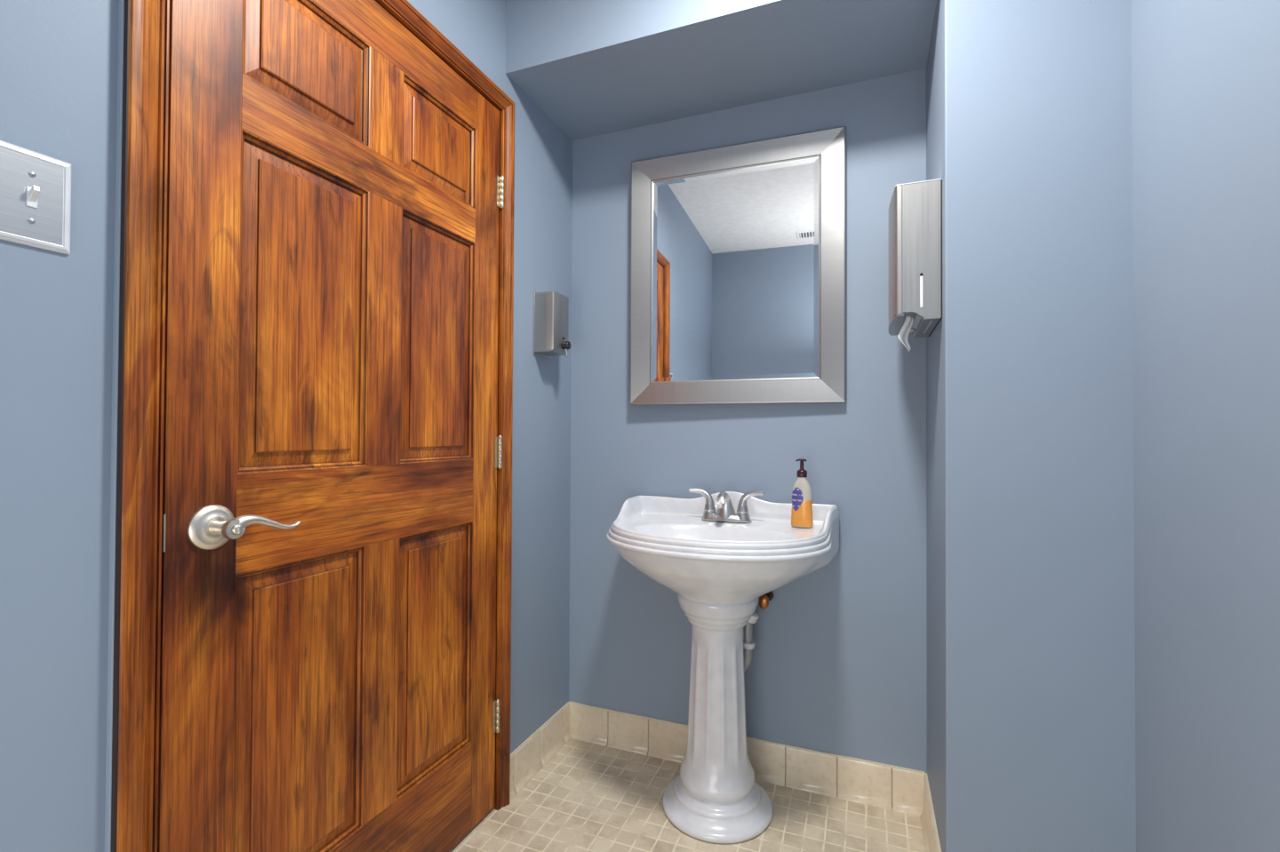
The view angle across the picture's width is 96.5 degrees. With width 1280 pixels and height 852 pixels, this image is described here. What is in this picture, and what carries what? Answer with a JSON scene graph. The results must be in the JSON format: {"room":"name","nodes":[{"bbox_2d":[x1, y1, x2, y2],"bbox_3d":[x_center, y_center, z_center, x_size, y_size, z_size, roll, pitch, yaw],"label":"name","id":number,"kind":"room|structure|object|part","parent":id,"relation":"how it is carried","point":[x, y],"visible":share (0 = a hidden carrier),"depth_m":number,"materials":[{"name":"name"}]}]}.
{"room":"public restroom","nodes":[
{"label":"public restroom","id":0,"kind":"room"},
{"bbox_2d":[0,0,572,851],"bbox_3d":[-0.814,-0.176,0.838,0.120,2.570,3.000,0,-1,21],"label":"wall","id":1,"kind":"structure","parent":0,"point":[59,58],"depth_m":0.79,"materials":[{"name":"blue paint"}]},
{"bbox_2d":[0,140,71,255],"bbox_3d":[-0.780,-0.294,0.734,0.018,0.123,0.080,0,-1,21],"label":"light switch","id":2,"kind":"object","parent":1,"relation":"attached to","point":[36,188],"visible":1,"depth_m":0.74,"materials":[{"name":"silver metal"}]},
{"bbox_2d":[104,0,514,851],"bbox_3d":[-0.625,0.066,1.286,0.144,2.098,0.969,0,-1,21],"label":"door frame","id":3,"kind":"structure","parent":1,"relation":"attached to","point":[143,34],"depth_m":0.84,"materials":[{"name":"brown wood"}]},
{"bbox_3d":[-0.735,0.060,0.843,0.026,2.097,0.057,0,-1,21],"label":"casing","id":4,"kind":"part","parent":3,"relation":"part of","materials":[{"name":"brown wood"}]},
{"bbox_3d":[-0.564,-0.961,1.278,0.026,0.041,0.965,0,-1,21],"label":"head casing","id":5,"kind":"part","parent":3,"relation":"part of","materials":[{"name":"brown wood"}]},
{"bbox_3d":[-0.400,0.072,1.696,0.026,2.097,0.040,0,-1,21],"label":"casing","id":6,"kind":"part","parent":3,"relation":"part of","materials":[{"name":"brown wood"}]},
{"bbox_2d":[157,0,503,851],"bbox_3d":[-0.558,0.083,1.277,0.106,2.040,0.867,0,-1,21],"label":"door","id":7,"kind":"structure","parent":1,"relation":"in","point":[332,448],"depth_m":1.15,"materials":[{"name":"brown wood"}]},
{"bbox_3d":[-0.743,0.165,0.884,0.025,0.058,0.002,0,-1,21],"label":"latch plate","id":8,"kind":"part","parent":7,"relation":"part of","materials":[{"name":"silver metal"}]},
{"bbox_3d":[-0.702,0.167,0.941,0.013,0.074,0.074,0,-1,21],"label":"handle","id":9,"kind":"part","parent":7,"relation":"part of","materials":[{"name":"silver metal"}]},
{"bbox_3d":[-0.654,0.166,0.975,0.053,0.037,0.130,0,-1,21],"label":"lever","id":10,"kind":"part","parent":7,"relation":"part of","materials":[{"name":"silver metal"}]},
{"bbox_3d":[-0.659,0.558,1.110,0.032,0.603,0.274,0,-1,21],"label":"panel","id":11,"kind":"part","parent":7,"relation":"part of","materials":[{"name":"brown wood"}]},
{"bbox_3d":[-0.656,-0.214,1.119,0.032,0.598,0.274,0,-1,21],"label":"panel","id":12,"kind":"part","parent":7,"relation":"part of","materials":[{"name":"brown wood"}]},
{"bbox_3d":[-0.653,-0.720,1.125,0.032,0.224,0.274,0,-1,21],"label":"panel","id":13,"kind":"part","parent":7,"relation":"part of","materials":[{"name":"brown wood"}]},
{"bbox_3d":[-0.593,0.173,1.285,0.036,0.172,0.639,0,-1,21],"label":"rail","id":14,"kind":"part","parent":7,"relation":"part of","materials":[{"name":"brown wood"}]},
{"bbox_3d":[-0.589,-0.558,1.294,0.036,0.094,0.639,0,-1,21],"label":"rail","id":15,"kind":"part","parent":7,"relation":"part of","materials":[{"name":"brown wood"}]},
{"bbox_3d":[-0.588,-0.883,1.298,0.036,0.108,0.639,0,-1,21],"label":"rail","id":16,"kind":"part","parent":7,"relation":"part of","materials":[{"name":"brown wood"}]},
{"bbox_3d":[-0.597,0.983,1.275,0.036,0.241,0.639,0,-1,21],"label":"rail","id":17,"kind":"part","parent":7,"relation":"part of","materials":[{"name":"brown wood"}]},
{"bbox_3d":[-0.525,0.563,1.452,0.032,0.603,0.269,0,-1,21],"label":"panel","id":18,"kind":"part","parent":7,"relation":"part of","materials":[{"name":"brown wood"}]},
{"bbox_3d":[-0.521,-0.209,1.461,0.032,0.598,0.269,0,-1,21],"label":"panel","id":19,"kind":"part","parent":7,"relation":"part of","materials":[{"name":"brown wood"}]},
{"bbox_3d":[-0.519,-0.715,1.467,0.032,0.224,0.269,0,-1,21],"label":"panel","id":20,"kind":"part","parent":7,"relation":"part of","materials":[{"name":"brown wood"}]},
{"bbox_2d":[509,701,570,802],"bbox_3d":[-0.325,1.063,1.893,0.019,0.122,0.405,0,-1,21],"label":"baseboard","id":21,"kind":"structure","parent":1,"relation":"attached to","point":[530,757],"depth_m":1.87,"materials":[{"name":"beige tile"}]},
{"bbox_2d":[532,291,570,359],"bbox_3d":[-0.281,-0.334,1.894,0.100,0.209,0.115,0,-1,21],"label":"soap dispenser","id":22,"kind":"object","parent":1,"relation":"attached to","point":[550,308],"visible":1,"depth_m":1.85,"materials":[{"name":"metal"}]},
{"bbox_3d":[-0.325,-0.335,1.911,0.004,0.206,0.115,0,-1,21],"label":"plate","id":23,"kind":"part","parent":22,"relation":"part of","materials":[{"name":"metal"}]},
{"bbox_2d":[448,738,925,851],"bbox_3d":[-0.062,1.149,0.524,1.749,0.080,3.000,0,-1,21],"label":"floor","id":24,"kind":"structure","parent":0,"point":[588,797],"depth_m":1.63,"materials":[{"name":"tile"}]},
{"bbox_2d":[606,488,839,844],"bbox_3d":[0.212,0.661,1.650,0.670,0.926,0.476,0,-1,21],"label":"pedestal sink","id":25,"kind":"object","parent":24,"relation":"on","point":[721,552],"visible":1,"depth_m":1.61,"materials":[{"name":"white ceramic"}]},
{"bbox_2d":[606,491,839,605],"bbox_3d":[0.213,0.355,1.653,0.670,0.292,0.474,0,-1,21],"label":"basin","id":26,"kind":"object","parent":25,"relation":"in","point":[723,548],"depth_m":1.57,"materials":[{"name":"white ceramic"}]},
{"bbox_2d":[688,488,763,522],"bbox_3d":[0.259,0.248,1.770,0.238,0.097,0.126,0,-1,21],"label":"faucet","id":27,"kind":"object","parent":25,"relation":"on","point":[725,513],"depth_m":1.78,"materials":[{"name":"silver metal"}]},
{"bbox_2d":[791,458,813,527],"bbox_3d":[0.477,0.196,1.686,0.063,0.201,0.042,0,-1,31],"label":"soap bottle","id":28,"kind":"object","parent":25,"relation":"on","point":[802,501],"visible":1,"depth_m":1.67,"materials":[{"name":"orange plastic"}]},
{"bbox_2d":[505,0,936,140],"bbox_3d":[0.220,-1.252,1.702,1.172,0.389,0.423,0,-1,21],"label":"ceiling","id":29,"kind":"structure","parent":0,"point":[596,68],"depth_m":1.65,"materials":[{"name":"blue paint"}]},
{"bbox_2d":[568,68,927,772],"bbox_3d":[0.314,-0.158,1.942,1.172,2.570,0.120,0,-1,21],"label":"wall","id":30,"kind":"structure","parent":0,"point":[837,666],"depth_m":1.80,"materials":[{"name":"blue paint"}]},
{"bbox_2d":[629,126,845,405],"bbox_3d":[0.298,-0.493,1.862,0.699,0.842,0.026,0,-1,20],"label":"wall mirror","id":31,"kind":"object","parent":30,"relation":"attached to","point":[738,251],"visible":1,"depth_m":1.85,"materials":[{"name":"silver metal"}]},
{"bbox_3d":[0.301,-0.493,1.868,0.549,0.692,0.009,0,-1,20],"label":"glass","id":32,"kind":"part","parent":31,"relation":"part of","materials":[{"name":"silver mirror"}]},
{"bbox_3d":[0.297,-0.112,1.857,0.699,0.079,0.026,0,-1,20],"label":"frame rail","id":33,"kind":"part","parent":31,"relation":"part of","materials":[{"name":"metal"}]},
{"bbox_3d":[0.300,-0.875,1.867,0.699,0.079,0.026,0,-1,20],"label":"frame rail","id":34,"kind":"part","parent":31,"relation":"part of","materials":[{"name":"metal"}]},
{"bbox_2d":[569,701,924,817],"bbox_3d":[0.283,1.065,1.862,1.170,0.122,0.019,0,-1,21],"label":"baseboard","id":35,"kind":"structure","parent":30,"relation":"attached to","point":[877,785],"depth_m":1.79,"materials":[{"name":"beige tile"}]},
{"bbox_2d":[759,592,773,609],"bbox_3d":[0.394,0.526,1.790,0.036,0.075,0.088,0,-1,21],"label":"shutoff valve","id":36,"kind":"object","parent":30,"relation":"attached to","point":[764,600],"visible":0.7,"depth_m":1.75,"materials":[{"name":"metal"}]},
{"bbox_3d":[0.382,0.541,1.759,0.032,0.044,0.022,0,-1,21],"label":"handle","id":37,"kind":"part","parent":36,"relation":"part of","materials":[{"name":"orange metal"}]},
{"bbox_2d":[926,0,1135,851],"bbox_3d":[0.995,-0.160,1.447,0.457,2.570,0.543,0,-1,21],"label":"wall","id":38,"kind":"structure","parent":0,"point":[1030,622],"depth_m":1.22,"materials":[{"name":"blue paint"}]},
{"bbox_2d":[888,178,942,337],"bbox_3d":[0.704,-0.411,1.480,0.109,0.328,0.287,0,-1,21],"label":"paper towel dispenser","id":39,"kind":"object","parent":38,"relation":"attached to","point":[915,208],"visible":1,"depth_m":1.35,"materials":[{"name":"metal"}]},
{"bbox_2d":[897,315,913,351],"bbox_3d":[0.654,-0.225,1.403,0.046,0.090,0.018,1,-1,-37],"label":"paper towel","id":40,"kind":"object","parent":39,"relation":"hanging from","point":[903,335],"visible":1,"depth_m":1.40,"materials":[{"name":"white paper"}]},
{"bbox_3d":[0.703,-0.574,1.484,0.106,0.003,0.285,0,-1,21],"label":"plate","id":41,"kind":"part","parent":39,"relation":"part of","materials":[{"name":"silver metal"}]},
{"bbox_3d":[0.663,-0.414,1.347,0.082,0.323,0.005,0,-1,21],"label":"panel","id":42,"kind":"part","parent":39,"relation":"part of","materials":[{"name":"metal"}]},
{"bbox_3d":[0.753,-0.412,1.462,0.003,0.323,0.281,0,-1,21],"label":"plate","id":43,"kind":"part","parent":39,"relation":"part of","materials":[{"name":"silver metal"}]},
{"bbox_2d":[920,772,941,851],"bbox_3d":[0.745,1.063,1.463,0.019,0.122,0.422,0,-1,21],"label":"baseboard","id":44,"kind":"structure","parent":38,"relation":"attached to","point":[930,835],"depth_m":1.53,"materials":[{"name":"beige tile"}]},
{"bbox_2d":[1131,0,1279,851],"bbox_3d":[0.603,-0.180,-0.010,0.120,2.570,2.457,0,-1,21],"label":"wall","id":45,"kind":"structure","parent":0,"point":[1205,74],"depth_m":0.91,"materials":[{"name":"blue paint"}]}
]}

